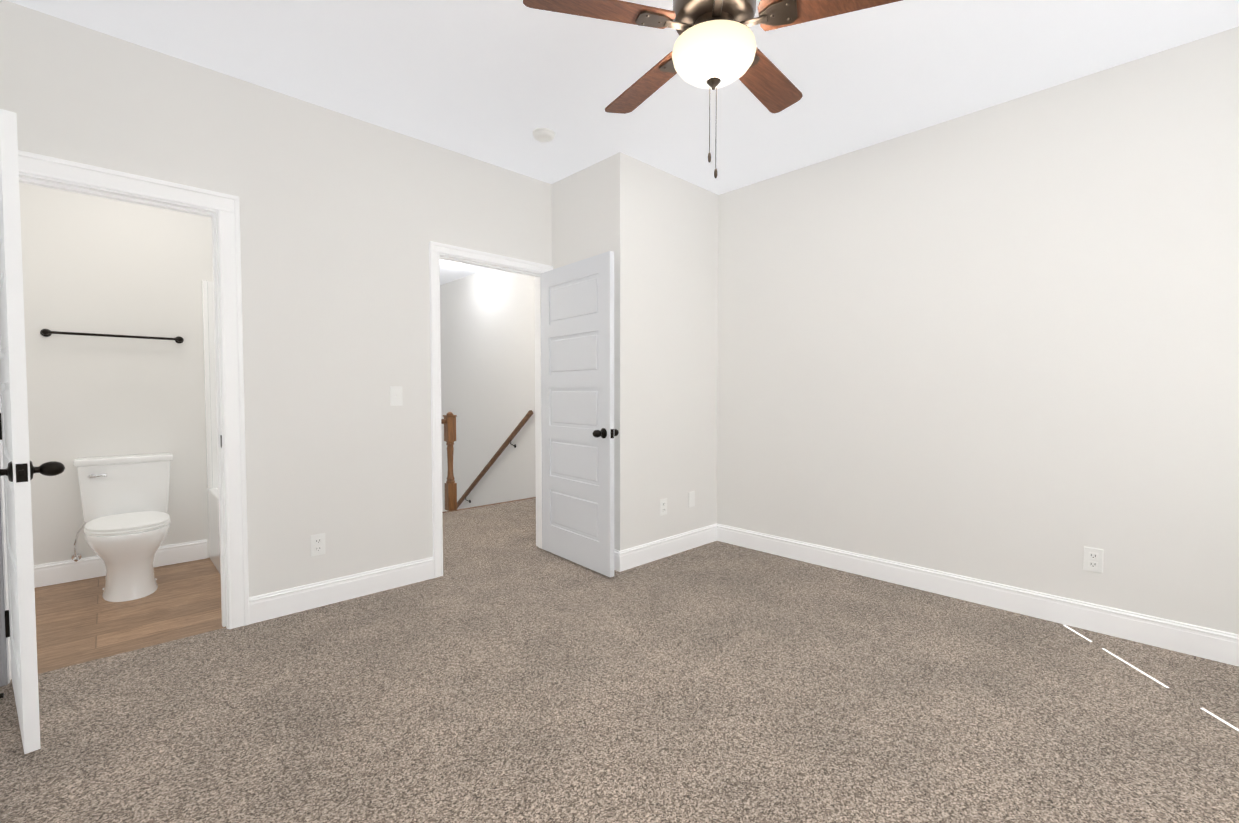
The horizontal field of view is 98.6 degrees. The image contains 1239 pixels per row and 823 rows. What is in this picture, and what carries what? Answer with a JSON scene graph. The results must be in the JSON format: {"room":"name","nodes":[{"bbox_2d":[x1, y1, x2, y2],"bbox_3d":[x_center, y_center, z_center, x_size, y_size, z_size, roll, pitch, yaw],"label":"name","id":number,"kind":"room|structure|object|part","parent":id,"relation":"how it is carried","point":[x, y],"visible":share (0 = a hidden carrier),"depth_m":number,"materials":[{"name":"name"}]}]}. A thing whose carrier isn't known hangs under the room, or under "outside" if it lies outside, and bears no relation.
{"room":"empty bedroom","nodes":[
{"label":"empty bedroom","id":0,"kind":"room"},
{"bbox_2d":[19,182,212,564],"bbox_3d":[-3.090,-0.314,3.649,1.890,2.710,0.120,-2,3,-44],"label":"wall","id":1,"kind":"structure","parent":0,"point":[95,264],"depth_m":3.38,"materials":[{"name":"white paint"}]},
{"bbox_2d":[40,329,183,342],"bbox_3d":[-3.207,-0.480,3.397,0.668,0.048,0.071,-2,3,-44],"label":"towel rail","id":2,"kind":"object","parent":1,"relation":"attached to","point":[48,333],"visible":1,"depth_m":3.35,"materials":[{"name":"black metal"}]},
{"bbox_2d":[34,539,206,587],"bbox_3d":[-3.277,0.983,3.419,1.000,0.134,0.016,-2,3,-44],"label":"baseboard","id":3,"kind":"structure","parent":1,"relation":"attached to","point":[47,574],"depth_m":3.36,"materials":[{"name":"white wood"}]},
{"bbox_2d":[11,557,225,680],"bbox_3d":[-2.492,1.107,3.249,1.890,0.096,1.595,-2,3,-44],"label":"floor","id":4,"kind":"structure","parent":0,"point":[80,621],"depth_m":2.81,"materials":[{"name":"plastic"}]},
{"bbox_2d":[72,452,172,601],"bbox_3d":[-2.971,0.675,3.199,0.485,0.772,0.733,-2,3,-44],"label":"toilet","id":5,"kind":"object","parent":4,"relation":"on","point":[124,504],"visible":1,"depth_m":3.19,"materials":[{"name":"white ceramic"}]},
{"bbox_2d":[202,280,220,574],"bbox_3d":[-2.164,0.073,3.513,0.756,1.954,1.372,-2,3,-44],"label":"bathtub","id":6,"kind":"object","parent":4,"relation":"on","point":[210,411],"visible":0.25,"depth_m":3.73,"materials":[{"name":"white plastic"}]},
{"bbox_2d":[0,0,551,596],"bbox_3d":[-1.210,-0.305,3.377,3.980,2.710,0.120,-2,3,-44],"label":"wall","id":7,"kind":"structure","parent":0,"point":[344,220],"depth_m":2.86,"materials":[{"name":"white paint"}]},
{"bbox_2d":[0,109,64,753],"bbox_3d":[-2.161,0.075,1.900,0.724,2.022,0.201,2,3,39],"label":"bathroom door","id":8,"kind":"structure","parent":7,"relation":"in","point":[18,470],"depth_m":1.69,"materials":[{"name":"white wood"}]},
{"bbox_2d":[0,150,249,686],"bbox_3d":[-2.240,0.019,2.396,0.890,2.130,0.162,-2,3,-44],"label":"trim","id":9,"kind":"structure","parent":7,"relation":"attached to","point":[222,210],"depth_m":2.60,"materials":[{"name":"white wood"}]},
{"bbox_2d":[310,533,324,556],"bbox_3d":[-1.645,0.727,2.905,0.072,0.116,0.009,-2,3,-44],"label":"outlet","id":10,"kind":"object","parent":7,"relation":"attached to","point":[317,541],"visible":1,"depth_m":2.90,"materials":[{"name":"white plastic"}]},
{"bbox_2d":[249,557,433,623],"bbox_3d":[-1.523,0.996,3.026,0.970,0.134,0.016,-2,3,-44],"label":"baseboard","id":11,"kind":"structure","parent":7,"relation":"attached to","point":[263,607],"depth_m":2.97,"materials":[{"name":"white wood"}]},
{"bbox_2d":[390,386,402,405],"bbox_3d":[-1.329,-0.093,3.176,0.072,0.116,0.016,-2,3,-44],"label":"light switch","id":12,"kind":"object","parent":7,"relation":"attached to","point":[396,397],"visible":1,"depth_m":3.17,"materials":[{"name":"white plastic"}]},
{"bbox_2d":[429,241,552,577],"bbox_3d":[-0.883,-0.013,3.703,0.940,2.105,0.162,-2,3,-44],"label":"trim","id":13,"kind":"structure","parent":7,"relation":"attached to","point":[439,251],"depth_m":3.38,"materials":[{"name":"white wood"}]},
{"bbox_2d":[541,251,618,576],"bbox_3d":[-0.305,0.016,3.614,0.201,2.022,0.824,-2,3,-40],"label":"hall door","id":14,"kind":"structure","parent":7,"relation":"in","point":[579,432],"depth_m":3.54,"materials":[{"name":"white wood"}]},
{"bbox_2d":[440,269,535,511],"bbox_3d":[-1.861,1.023,6.965,0.004,5.610,5.880,-2,3,-44],"label":"wall","id":15,"kind":"structure","parent":0,"point":[487,329],"depth_m":6.67,"materials":[{"name":"white paint"}]},
{"bbox_2d":[442,497,535,512],"bbox_3d":[-1.673,1.000,5.262,2.086,0.034,0.034,-2,3,-44],"label":"trim","id":16,"kind":"structure","parent":15,"relation":"attached to","point":[487,505],"depth_m":5.53,"materials":[{"name":"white wood"}]},
{"bbox_2d":[457,410,532,507],"bbox_3d":[-2.188,1.273,7.250,0.084,2.660,3.550,-2,3,-44],"label":"handrail","id":17,"kind":"object","parent":15,"relation":"attached to","point":[520,425],"visible":0.56,"depth_m":6.45,"materials":[{"name":"brown wood"}]},
{"bbox_2d":[0,498,1238,822],"bbox_3d":[-0.199,1.133,2.463,4.100,0.100,6.048,-2,3,-44],"label":"floor carpet","id":18,"kind":"object","parent":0,"point":[504,668],"visible":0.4,"depth_m":1.95,"materials":[{"name":"beige carpet"}]},
{"bbox_2d":[443,412,456,510],"bbox_3d":[-1.688,0.494,5.314,0.104,0.982,0.104,-2,3,-44],"label":"newel post","id":19,"kind":"object","parent":18,"relation":"on","point":[450,485],"visible":1,"depth_m":5.29,"materials":[{"name":"brown wood"}]},
{"bbox_2d":[1063,625,1238,730],"bbox_3d":[2.171,1.093,2.107,0.009,0.002,1.143,0,2,6],"label":"sunlight patches","id":20,"kind":"object","parent":18,"relation":"on","point":[1151,677],"visible":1,"depth_m":2.21},
{"bbox_2d":[7,0,1238,284],"bbox_3d":[-1.780,-1.739,3.919,4.220,0.120,10.480,-2,3,-44],"label":"ceiling","id":21,"kind":"structure","parent":0,"point":[495,82],"depth_m":2.50,"materials":[{"name":"white paint"}]},
{"bbox_2d":[532,127,554,142],"bbox_3d":[-0.450,-1.633,3.162,0.136,0.041,0.136,-2,3,-44],"label":"smoke detector","id":22,"kind":"object","parent":21,"relation":"attached to","point":[543,135],"visible":0.98,"depth_m":3.13,"materials":[{"name":"white plastic"}]},
{"bbox_2d":[523,0,901,178],"bbox_3d":[0.328,-1.200,1.823,1.199,0.815,1.218,-2,3,-44],"label":"ceiling fan","id":23,"kind":"object","parent":21,"relation":"hanging from","point":[768,83],"depth_m":1.73,"materials":[{"name":"brown wood"}]},
{"bbox_3d":[0.317,-1.175,1.791,0.280,0.114,0.280,-2,3,-44],"label":"ceiling fan shade","id":24,"kind":"part","parent":23,"relation":"part of","materials":[{"name":"white glass"}]},
{"bbox_2d":[551,152,718,550],"bbox_3d":[0.134,-0.329,4.083,1.065,2.710,0.730,-2,3,-44],"label":"wall","id":25,"kind":"structure","parent":0,"point":[654,229],"depth_m":3.73,"materials":[{"name":"white paint"}]},
{"bbox_2d":[660,498,666,515],"bbox_3d":[0.313,0.677,3.776,0.072,0.116,0.009,-2,3,-44],"label":"outlet","id":26,"kind":"object","parent":25,"relation":"attached to","point":[663,506],"visible":1,"depth_m":3.77,"materials":[{"name":"white plastic"}]},
{"bbox_2d":[614,523,717,571],"bbox_3d":[0.379,0.968,3.845,1.061,0.134,0.016,-2,3,-44],"label":"baseboard","id":27,"kind":"structure","parent":25,"relation":"attached to","point":[629,558],"depth_m":3.77,"materials":[{"name":"white wood"}]},
{"bbox_2d":[688,491,694,507],"bbox_3d":[0.543,0.660,3.998,0.072,0.116,0.007,-2,3,-44],"label":"electrical outlet plate","id":28,"kind":"object","parent":25,"relation":"attached to","point":[691,500],"visible":1,"depth_m":3.99,"materials":[{"name":"white plastic"}]},
{"bbox_2d":[716,26,1238,634],"bbox_3d":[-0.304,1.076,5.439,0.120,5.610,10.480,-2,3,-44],"label":"wall","id":29,"kind":"structure","parent":0,"point":[998,344],"depth_m":2.81,"materials":[{"name":"white paint"}]},
{"bbox_2d":[718,524,1238,665],"bbox_3d":[1.972,0.998,2.976,0.016,0.134,3.480,-2,3,-44],"label":"baseboard","id":30,"kind":"structure","parent":29,"relation":"attached to","point":[1205,643],"depth_m":2.83,"materials":[{"name":"white wood"}]},
{"bbox_2d":[1083,547,1103,572],"bbox_3d":[2.322,0.727,2.609,0.009,0.116,0.072,-2,3,-44],"label":"outlet","id":31,"kind":"object","parent":29,"relation":"attached to","point":[1093,559],"visible":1,"depth_m":2.61,"materials":[{"name":"white plastic"}]}
]}

